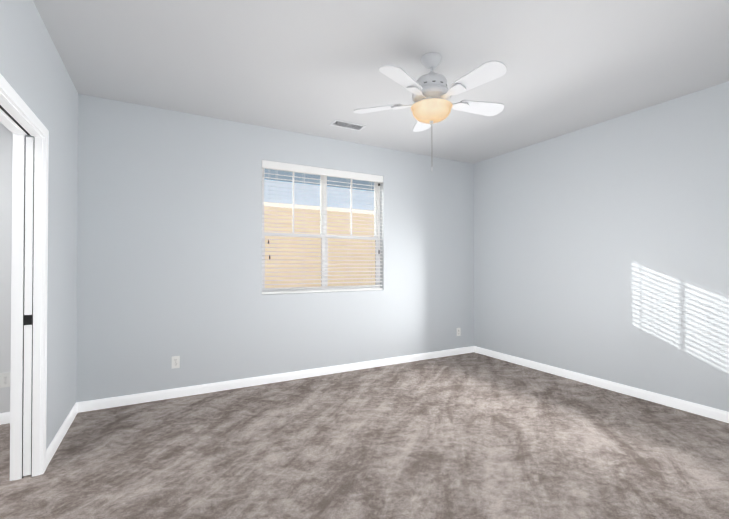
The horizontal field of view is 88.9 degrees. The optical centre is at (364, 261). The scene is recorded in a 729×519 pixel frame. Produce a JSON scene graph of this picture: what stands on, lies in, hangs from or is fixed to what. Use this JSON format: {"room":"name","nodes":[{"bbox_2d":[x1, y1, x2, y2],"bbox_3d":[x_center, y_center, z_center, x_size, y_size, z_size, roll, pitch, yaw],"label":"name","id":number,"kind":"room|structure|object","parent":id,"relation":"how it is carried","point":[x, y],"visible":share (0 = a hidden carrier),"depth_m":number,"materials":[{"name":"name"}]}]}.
{"room":"empty bedroom","nodes":[
{"label":"empty bedroom","id":0,"kind":"room"},
{"bbox_2d":[0,0,77,449],"bbox_3d":[-1.463,-0.095,1.225,0.120,2.740,4.420,0,-1,-29],"label":"wall","id":1,"kind":"structure","parent":0,"point":[34,73],"depth_m":2.53,"materials":[{"name":"paint"}]},
{"bbox_2d":[0,74,48,480],"bbox_3d":[-1.803,0.232,1.845,0.152,2.098,0.966,0,-1,-29],"label":"door frame","id":2,"kind":"structure","parent":1,"relation":"attached to","point":[19,120],"depth_m":2.21,"materials":[{"name":"white wood"}]},
{"bbox_2d":[23,137,33,475],"bbox_3d":[-2.212,0.267,2.594,0.036,2.018,0.862,0,-1,-29],"label":"pocket door","id":3,"kind":"structure","parent":1,"relation":"in","point":[28,307],"depth_m":2.22,"materials":[{"name":"white wood"}]},
{"bbox_2d":[46,402,79,467],"bbox_3d":[-2.210,1.246,2.720,0.014,0.085,0.977,0,-1,-29],"label":"baseboard","id":4,"kind":"structure","parent":1,"relation":"attached to","point":[55,443],"depth_m":2.66,"materials":[{"name":"white wood"}]},
{"bbox_2d":[0,94,473,412],"bbox_3d":[-1.486,-0.071,3.833,7.280,2.740,0.180,0,-1,-29],"label":"wall","id":5,"kind":"structure","parent":0,"point":[169,234],"depth_m":3.73,"materials":[{"name":"paint"}]},
{"bbox_2d":[0,412,9,424],"bbox_3d":[-3.616,1.245,2.546,2.380,0.085,0.014,0,-1,-29],"label":"baseboard","id":6,"kind":"structure","parent":5,"relation":"attached to","point":[4,417],"depth_m":2.95,"materials":[{"name":"white wood"}]},
{"bbox_2d":[0,372,10,387],"bbox_3d":[-2.863,0.946,2.965,0.070,0.114,0.008,0,-1,-29],"label":"outlet","id":7,"kind":"object","parent":5,"relation":"attached to","point":[5,379],"visible":0.94,"depth_m":2.96,"materials":[{"name":"white plastic"}]},
{"bbox_2d":[172,356,179,368],"bbox_3d":[-1.801,0.962,3.545,0.070,0.114,0.008,0,-1,-29],"label":"electrical outlet","id":8,"kind":"object","parent":5,"relation":"attached to","point":[175,361],"visible":1,"depth_m":3.54,"materials":[{"name":"white plastic"}]},
{"bbox_2d":[80,346,475,411],"bbox_3d":[-0.435,1.261,4.285,4.630,0.085,0.014,0,-1,-29],"label":"baseboard","id":9,"kind":"structure","parent":5,"relation":"attached to","point":[118,401],"depth_m":3.88,"materials":[{"name":"white wood"}]},
{"bbox_2d":[262,168,379,291],"bbox_3d":[-0.482,-0.360,4.417,1.520,1.440,0.065,0,-1,-29],"label":"window","id":10,"kind":"structure","parent":5,"relation":"in","point":[324,221],"depth_m":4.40,"materials":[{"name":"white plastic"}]},
{"bbox_2d":[262,160,382,293],"bbox_3d":[-0.443,-0.362,4.345,1.512,1.434,0.069,0,-1,-29],"label":"window blinds","id":11,"kind":"object","parent":10,"relation":"attached to","point":[313,170],"visible":0.9,"depth_m":4.28,"materials":[{"name":"white plastic"}]},
{"bbox_2d":[457,328,460,335],"bbox_3d":[1.331,0.998,5.256,0.070,0.114,0.008,0,-1,-29],"label":"electrical outlet","id":12,"kind":"object","parent":5,"relation":"attached to","point":[458,331],"visible":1,"depth_m":5.26,"materials":[{"name":"white plastic"}]},
{"bbox_2d":[0,352,728,518],"bbox_3d":[-0.440,1.331,1.874,7.310,0.100,4.600,0,-1,-29],"label":"floor","id":13,"kind":"structure","parent":0,"point":[473,435],"depth_m":2.48,"materials":[{"name":"carpet"}]},
{"bbox_2d":[33,0,728,163],"bbox_3d":[-0.440,-1.519,1.900,7.310,0.120,4.600,0,-1,-29],"label":"ceiling","id":14,"kind":"structure","parent":0,"point":[310,67],"depth_m":2.66,"materials":[{"name":"paint"}]},
{"bbox_2d":[329,119,365,130],"bbox_3d":[-0.174,-1.437,3.925,0.360,0.008,0.160,0,-1,-29],"label":"ceiling vent","id":15,"kind":"object","parent":14,"relation":"in","point":[347,125],"visible":1,"depth_m":3.92,"materials":[{"name":"white metal"}]},
{"bbox_2d":[353,52,506,170],"bbox_3d":[0.507,-1.046,2.627,1.125,0.813,1.109,0,-1,-29],"label":"ceiling fan","id":16,"kind":"object","parent":14,"relation":"hanging from","point":[431,96],"visible":1,"depth_m":2.55,"materials":[{"name":"painted metal"},{"name":"painted wood"},{"name":"frosted glass"}]},
{"bbox_2d":[474,81,728,411],"bbox_3d":[2.768,-0.074,3.452,0.180,2.740,4.570,0,-1,-29],"label":"wall","id":17,"kind":"structure","parent":0,"point":[601,250],"depth_m":3.69,"materials":[{"name":"paint"}]},
{"bbox_2d":[476,347,728,422],"bbox_3d":[2.649,1.253,3.454,0.014,0.085,4.350,0,-1,-29],"label":"baseboard","id":18,"kind":"structure","parent":17,"relation":"attached to","point":[676,403],"depth_m":3.67,"materials":[{"name":"white wood"}]}
]}

